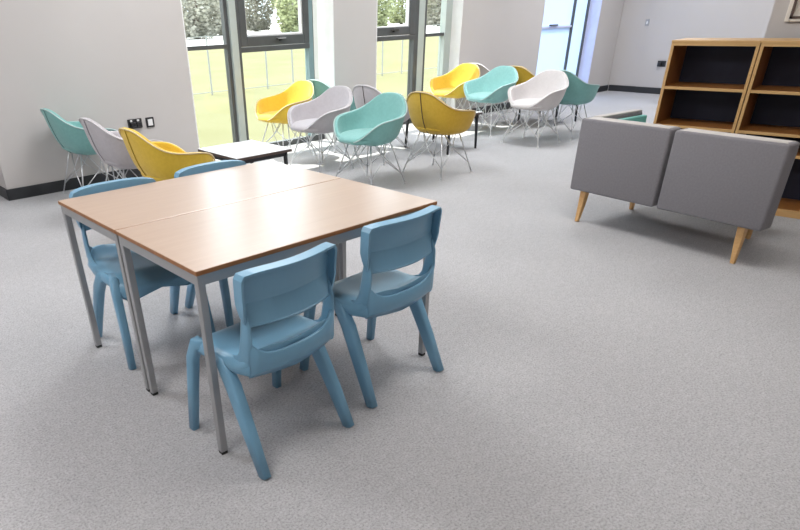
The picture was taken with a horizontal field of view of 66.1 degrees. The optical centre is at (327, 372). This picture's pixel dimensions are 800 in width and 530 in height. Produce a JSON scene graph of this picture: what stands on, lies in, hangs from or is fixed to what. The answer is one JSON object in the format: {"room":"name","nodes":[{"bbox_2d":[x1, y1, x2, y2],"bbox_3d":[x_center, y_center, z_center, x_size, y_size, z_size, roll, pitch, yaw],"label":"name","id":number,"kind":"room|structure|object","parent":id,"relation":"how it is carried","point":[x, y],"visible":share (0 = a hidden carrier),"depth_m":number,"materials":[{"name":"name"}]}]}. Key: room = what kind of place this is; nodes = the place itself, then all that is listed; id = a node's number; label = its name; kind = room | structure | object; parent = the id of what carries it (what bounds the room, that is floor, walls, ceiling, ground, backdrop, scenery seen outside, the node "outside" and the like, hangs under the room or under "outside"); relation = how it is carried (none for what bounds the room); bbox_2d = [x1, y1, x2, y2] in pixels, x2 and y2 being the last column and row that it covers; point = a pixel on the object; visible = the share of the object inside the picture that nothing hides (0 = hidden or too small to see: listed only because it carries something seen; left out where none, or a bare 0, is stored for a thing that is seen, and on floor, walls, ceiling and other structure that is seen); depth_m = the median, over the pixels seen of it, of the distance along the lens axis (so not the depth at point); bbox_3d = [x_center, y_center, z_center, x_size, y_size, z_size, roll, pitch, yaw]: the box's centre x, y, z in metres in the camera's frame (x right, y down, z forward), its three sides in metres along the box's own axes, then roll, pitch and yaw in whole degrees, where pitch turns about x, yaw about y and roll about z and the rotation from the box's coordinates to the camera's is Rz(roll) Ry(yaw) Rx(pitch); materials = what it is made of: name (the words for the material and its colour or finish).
{"room":"school common room","nodes":[
{"label":"school common room","id":0,"kind":"room"},
{"bbox_2d":[0,0,623,188],"bbox_3d":[1.020,-4.821,7.790,10.690,3.100,0.380,-25,38,-34],"label":"wall","id":1,"kind":"structure","parent":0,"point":[110,63],"depth_m":5.76,"materials":[{"name":"paint"}]},
{"bbox_2d":[127,118,142,128],"bbox_3d":[-1.874,-2.430,5.952,0.146,0.086,0.050,-25,38,-34],"label":"double socket","id":2,"kind":"object","parent":1,"relation":"attached to","point":[132,123],"visible":0.95,"depth_m":5.94,"materials":[{"name":"black plastic"}]},
{"bbox_2d":[145,117,154,127],"bbox_3d":[-1.765,-2.488,6.053,0.086,0.092,0.015,-25,38,-34],"label":"socket","id":3,"kind":"object","parent":1,"relation":"attached to","point":[149,120],"visible":1,"depth_m":6.05,"materials":[{"name":"black plastic"}]},
{"bbox_2d":[180,0,334,147],"bbox_3d":[-0.763,-3.925,6.459,1.945,3.000,0.278,-25,38,-34],"label":"window","id":4,"kind":"structure","parent":1,"relation":"attached to","point":[236,41],"depth_m":6.87,"materials":[{"name":"metal"}]},
{"bbox_2d":[7,85,607,200],"bbox_3d":[1.175,-3.452,8.416,10.687,0.098,0.016,-25,38,-34],"label":"baseboard","id":5,"kind":"structure","parent":1,"relation":"attached to","point":[73,183],"depth_m":5.77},
{"bbox_2d":[376,0,463,124],"bbox_3d":[1.117,-4.790,7.830,1.640,3.000,0.278,-25,38,-34],"label":"window","id":6,"kind":"structure","parent":1,"relation":"attached to","point":[414,29],"depth_m":8.31,"materials":[{"name":"metal"}]},
{"bbox_2d":[536,0,590,76],"bbox_3d":[3.832,-6.136,9.867,1.696,2.868,0.110,-25,38,-34],"label":"window","id":7,"kind":"structure","parent":1,"relation":"attached to","point":[564,25],"depth_m":10.27,"materials":[{"name":"glass"}]},
{"bbox_2d":[0,90,799,529],"bbox_3d":[2.360,-1.012,4.454,15.600,0.120,11.950,-25,38,-34],"label":"floor","id":8,"kind":"structure","parent":0,"point":[612,368],"depth_m":2.65,"materials":[{"name":"carpet"}]},
{"bbox_2d":[40,108,122,193],"bbox_3d":[-2.142,-1.986,5.453,0.614,0.756,0.637,-25,38,-34],"label":"tub chair","id":9,"kind":"object","parent":8,"relation":"on","point":[71,135],"visible":0.53,"depth_m":5.18,"materials":[{"name":"teal fabric"}]},
{"bbox_2d":[79,117,160,180],"bbox_3d":[-1.592,-1.684,4.917,0.614,0.756,0.637,-25,38,-34],"label":"tub chair","id":10,"kind":"object","parent":8,"relation":"on","point":[109,146],"visible":0.42,"depth_m":4.62,"materials":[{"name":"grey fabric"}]},
{"bbox_2d":[69,177,215,369],"bbox_3d":[-0.881,-0.490,2.892,0.458,0.751,0.474,-23,37,-32],"label":"chair","id":11,"kind":"object","parent":8,"relation":"on","point":[103,260],"visible":0.47,"depth_m":2.79,"materials":[{"name":"blue plastic"}]},
{"bbox_2d":[118,127,215,181],"bbox_3d":[-1.128,-1.419,4.448,0.614,0.756,0.637,-25,38,-34],"label":"tub chair","id":12,"kind":"object","parent":8,"relation":"on","point":[156,160],"visible":0.52,"depth_m":4.15,"materials":[{"name":"yellow fabric"}]},
{"bbox_2d":[58,160,339,391],"bbox_3d":[-0.546,-0.526,2.948,1.130,0.720,0.586,-25,38,-34],"label":"table","id":13,"kind":"object","parent":8,"relation":"on","point":[107,212],"visible":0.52,"depth_m":2.69,"materials":[{"name":"brown wood"}]},
{"bbox_2d":[174,160,245,326],"bbox_3d":[-0.484,-0.676,3.188,0.458,0.751,0.474,-25,38,-34],"label":"chair","id":14,"kind":"object","parent":8,"relation":"on","point":[216,165],"visible":0.14,"depth_m":3.08,"materials":[{"name":"blue plastic"}]},
{"bbox_2d":[198,140,291,164],"bbox_3d":[-0.721,-1.783,5.404,0.570,0.391,0.620,-25,38,-34],"label":"coffee table","id":15,"kind":"object","parent":8,"relation":"on","point":[249,151],"visible":0.8,"depth_m":5.23,"materials":[{"name":"white laminate"}]},
{"bbox_2d":[186,242,353,479],"bbox_3d":[-0.229,-0.102,2.206,0.458,0.751,0.474,-28,39,-37],"label":"chair","id":16,"kind":"object","parent":8,"relation":"on","point":[271,335],"visible":0.99,"depth_m":2.06,"materials":[{"name":"blue plastic"}]},
{"bbox_2d":[115,178,436,454],"bbox_3d":[-0.160,-0.305,2.558,1.130,0.720,0.586,-25,38,-34],"label":"table","id":17,"kind":"object","parent":8,"relation":"on","point":[207,246],"visible":0.89,"depth_m":2.25,"materials":[{"name":"brown wood"}]},
{"bbox_2d":[255,80,316,162],"bbox_3d":[-0.467,-2.780,6.713,0.614,0.756,0.637,-23,37,-32],"label":"tub chair","id":18,"kind":"object","parent":8,"relation":"on","point":[273,109],"visible":0.75,"depth_m":6.71,"materials":[{"name":"yellow fabric"}]},
{"bbox_2d":[287,86,354,172],"bbox_3d":[-0.075,-2.442,6.125,0.614,0.756,0.637,-25,38,-34],"label":"tub chair","id":19,"kind":"object","parent":8,"relation":"on","point":[317,115],"visible":0.91,"depth_m":6.11,"materials":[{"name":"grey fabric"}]},
{"bbox_2d":[307,79,363,152],"bbox_3d":[0.078,-3.010,7.077,0.614,0.756,0.637,-25,38,-34],"label":"tub chair","id":20,"kind":"object","parent":8,"relation":"on","point":[320,87],"visible":0.16,"depth_m":6.76,"materials":[{"name":"teal fabric"}]},
{"bbox_2d":[333,92,407,184],"bbox_3d":[0.380,-2.093,5.514,0.614,0.756,0.637,-26,39,-35],"label":"tub chair","id":21,"kind":"object","parent":8,"relation":"on","point":[379,121],"visible":0.98,"depth_m":5.49,"materials":[{"name":"teal fabric"}]},
{"bbox_2d":[300,205,443,407],"bbox_3d":[0.188,-0.328,2.568,0.458,0.751,0.474,-25,38,-34],"label":"chair","id":22,"kind":"object","parent":8,"relation":"on","point":[387,246],"visible":0.92,"depth_m":2.42,"materials":[{"name":"blue plastic"}]},
{"bbox_2d":[351,85,413,164],"bbox_3d":[0.586,-2.666,6.471,0.614,0.756,0.637,-25,38,-34],"label":"tub chair","id":23,"kind":"object","parent":8,"relation":"on","point":[362,94],"visible":0.28,"depth_m":6.23,"materials":[{"name":"plastic"}]},
{"bbox_2d":[402,91,475,179],"bbox_3d":[1.073,-2.318,5.861,0.614,0.756,0.637,-25,38,-34],"label":"tub chair","id":24,"kind":"object","parent":8,"relation":"on","point":[428,113],"visible":0.99,"depth_m":5.62,"materials":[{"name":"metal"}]},
{"bbox_2d":[404,109,482,154],"bbox_3d":[1.305,-2.790,7.006,0.560,0.391,0.700,-25,38,-34],"label":"coffee table","id":25,"kind":"object","parent":8,"relation":"on","point":[478,113],"visible":0.33,"depth_m":6.94,"materials":[{"name":"black metal"}]},
{"bbox_2d":[429,63,479,122],"bbox_3d":[1.691,-3.726,8.208,0.614,0.756,0.637,-25,38,-34],"label":"tub chair","id":26,"kind":"object","parent":8,"relation":"on","point":[450,85],"visible":0.8,"depth_m":8.21,"materials":[{"name":"yellow fabric"}]},
{"bbox_2d":[463,63,504,123],"bbox_3d":[2.184,-3.940,8.545,0.614,0.756,0.637,-25,38,-34],"label":"tub chair","id":27,"kind":"object","parent":8,"relation":"on","point":[483,70],"visible":0.09,"depth_m":8.21,"materials":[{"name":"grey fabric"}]},
{"bbox_2d":[463,66,517,136],"bbox_3d":[2.038,-3.442,7.712,0.614,0.756,0.637,-25,38,-34],"label":"tub chair","id":28,"kind":"object","parent":8,"relation":"on","point":[492,87],"visible":0.97,"depth_m":7.69,"materials":[{"name":"teal fabric"}]},
{"bbox_2d":[494,66,546,130],"bbox_3d":[2.578,-3.630,8.003,0.614,0.756,0.637,-25,38,-34],"label":"tub chair","id":29,"kind":"object","parent":8,"relation":"on","point":[524,75],"visible":0.1,"depth_m":7.66,"materials":[{"name":"yellow fabric"}]},
{"bbox_2d":[501,70,568,147],"bbox_3d":[2.405,-3.069,7.065,0.614,0.756,0.637,-25,38,-34],"label":"tub chair","id":30,"kind":"object","parent":8,"relation":"on","point":[545,90],"visible":1,"depth_m":7.04,"materials":[{"name":"grey fabric"}]},
{"bbox_2d":[517,105,577,125],"bbox_3d":[3.060,-3.685,8.434,0.580,0.391,0.640,-25,38,-34],"label":"coffee table","id":31,"kind":"object","parent":8,"relation":"on","point":[556,113],"visible":0.09,"depth_m":8.41,"materials":[{"name":"metal"}]},
{"bbox_2d":[534,70,599,140],"bbox_3d":[2.907,-3.270,7.380,0.614,0.756,0.637,-25,38,-34],"label":"tub chair","id":32,"kind":"object","parent":8,"relation":"on","point":[578,92],"visible":0.62,"depth_m":7.12,"materials":[{"name":"teal fabric"}]},
{"bbox_2d":[570,109,799,263],"bbox_3d":[2.415,-1.292,4.098,0.680,0.722,1.315,-20,35,-28],"label":"sofa","id":33,"kind":"object","parent":8,"relation":"on","point":[739,180],"visible":1,"depth_m":3.78,"materials":[{"name":"grey fabric"}]},
{"bbox_2d":[653,38,770,132],"bbox_3d":[2.932,-1.975,4.806,0.576,1.151,0.386,23,39,35],"label":"bookcase","id":34,"kind":"object","parent":8,"relation":"on","point":[706,81],"visible":0.46,"depth_m":4.76,"materials":[{"name":"brown wood"}]},
{"bbox_2d":[735,38,799,218],"bbox_3d":[3.366,-1.790,4.473,0.576,1.151,0.386,23,39,35],"label":"bookcase","id":35,"kind":"object","parent":8,"relation":"on","point":[771,106],"visible":0.69,"depth_m":4.52,"materials":[{"name":"brown wood"}]},
{"bbox_2d":[608,0,774,87],"bbox_3d":[8.516,-4.814,7.419,0.250,3.100,10.660,-25,38,-34],"label":"wall","id":36,"kind":"structure","parent":0,"point":[639,47],"depth_m":10.35,"materials":[{"name":"paint"}]},
{"bbox_2d":[608,85,660,93],"bbox_3d":[6.892,-4.375,9.701,0.036,0.100,5.064,-25,38,-34],"label":"baseboard","id":37,"kind":"structure","parent":36,"relation":"attached to","point":[650,90],"depth_m":11.03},
{"bbox_2d":[657,61,665,66],"bbox_3d":[5.775,-5.352,10.558,0.060,0.090,0.140,-25,38,-34],"label":"wall socket","id":38,"kind":"object","parent":36,"relation":"attached to","point":[660,63],"visible":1,"depth_m":10.55,"materials":[{"name":"black plastic"}]},
{"bbox_2d":[764,0,799,37],"bbox_3d":[4.528,-2.300,3.366,0.220,3.100,3.445,-25,38,-34],"label":"wall","id":39,"kind":"structure","parent":0,"point":[777,28],"depth_m":4.54,"materials":[{"name":"paint"}]},
{"bbox_2d":[784,0,799,21],"bbox_3d":[3.551,-2.766,4.179,0.036,0.620,0.540,-25,38,-34],"label":"picture frame","id":40,"kind":"object","parent":39,"relation":"attached to","point":[793,12],"visible":1,"depth_m":4.45,"materials":[{"name":"white wood"}]},
{"label":"outside","id":41,"kind":"structure","parent":0,"visible":0},
{"bbox_2d":[188,36,438,147],"bbox_3d":[26.592,-24.376,43.212,135.000,0.100,27.530,-25,38,-34],"label":"lawn","id":42,"kind":"structure","parent":41,"point":[213,118],"depth_m":17.38,"materials":[{"name":"plant"}]},
{"bbox_2d":[186,25,439,94],"bbox_3d":[1.858,-9.309,17.650,19.200,1.270,0.036,-25,38,-34],"label":"wire fence","id":43,"kind":"object","parent":42,"relation":"on","point":[205,36],"visible":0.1,"depth_m":15.31,"materials":[{"name":"grey metal"}]},
{"bbox_3d":[-5.266,-2.490,4.154,4.750,3.100,1.290,-25,38,-34],"label":"wall","id":44,"kind":"structure","parent":0,"visible":0},
{"bbox_2d":[0,186,9,200],"bbox_3d":[-3.365,-1.874,5.969,0.016,0.098,1.536,-25,38,-34],"label":"baseboard","id":45,"kind":"structure","parent":44,"relation":"attached to","point":[3,192],"depth_m":5.51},
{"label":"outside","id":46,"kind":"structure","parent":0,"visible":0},
{"bbox_2d":[186,22,439,45],"bbox_3d":[7.953,-50.621,88.416,175.000,0.090,76.000,-25,38,-34],"label":"yard","id":47,"kind":"structure","parent":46,"point":[274,27],"depth_m":51.97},
{"bbox_2d":[181,0,221,38],"bbox_3d":[-10.692,-30.802,47.713,5.430,8.318,5.473,25,40,37],"label":"tree","id":48,"kind":"object","parent":47,"relation":"on","point":[198,24],"visible":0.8,"depth_m":48.50,"materials":[{"name":"green plant"}]},
{"bbox_2d":[188,0,247,34],"bbox_3d":[-10.063,-35.546,54.706,5.904,9.319,5.863,-25,38,-34],"label":"tree","id":49,"kind":"object","parent":47,"relation":"on","point":[219,32],"visible":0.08,"depth_m":55.92,"materials":[{"name":"green plant"}]},
{"bbox_2d":[245,0,274,30],"bbox_3d":[-7.933,-41.385,64.493,5.905,9.288,5.583,-25,38,-34],"label":"tree","id":50,"kind":"object","parent":47,"relation":"on","point":[253,21],"visible":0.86,"depth_m":65.30,"materials":[{"name":"green plant"}]},
{"bbox_2d":[268,0,298,32],"bbox_3d":[-2.791,-34.297,53.720,5.318,7.826,5.390,15,34,25],"label":"tree","id":51,"kind":"object","parent":47,"relation":"on","point":[292,24],"visible":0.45,"depth_m":54.31,"materials":[{"name":"green plant"}]},
{"bbox_2d":[274,1,292,24],"bbox_3d":[-3.262,-39.399,60.908,5.885,9.298,5.957,-25,38,-34],"label":"tree","id":52,"kind":"object","parent":47,"relation":"on","point":[276,17],"visible":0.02,"depth_m":62.36,"materials":[{"name":"green plant"}]},
{"bbox_2d":[377,0,400,26],"bbox_3d":[4.498,-37.416,59.131,5.468,7.324,5.387,-25,38,-34],"label":"tree","id":53,"kind":"object","parent":47,"relation":"on","point":[382,15],"visible":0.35,"depth_m":59.26,"materials":[{"name":"green plant"}]},
{"bbox_2d":[383,0,405,23],"bbox_3d":[9.575,-50.748,79.431,5.950,9.322,6.003,-2,31,0],"label":"tree","id":54,"kind":"object","parent":47,"relation":"on","point":[398,16],"visible":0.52,"depth_m":80.45,"materials":[{"name":"green plant"}]},
{"bbox_2d":[426,0,441,25],"bbox_3d":[11.892,-41.215,64.228,5.540,8.304,5.830,-25,38,-34],"label":"tree","id":55,"kind":"object","parent":47,"relation":"on","point":[432,19],"visible":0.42,"depth_m":65.12,"materials":[{"name":"green plant"}]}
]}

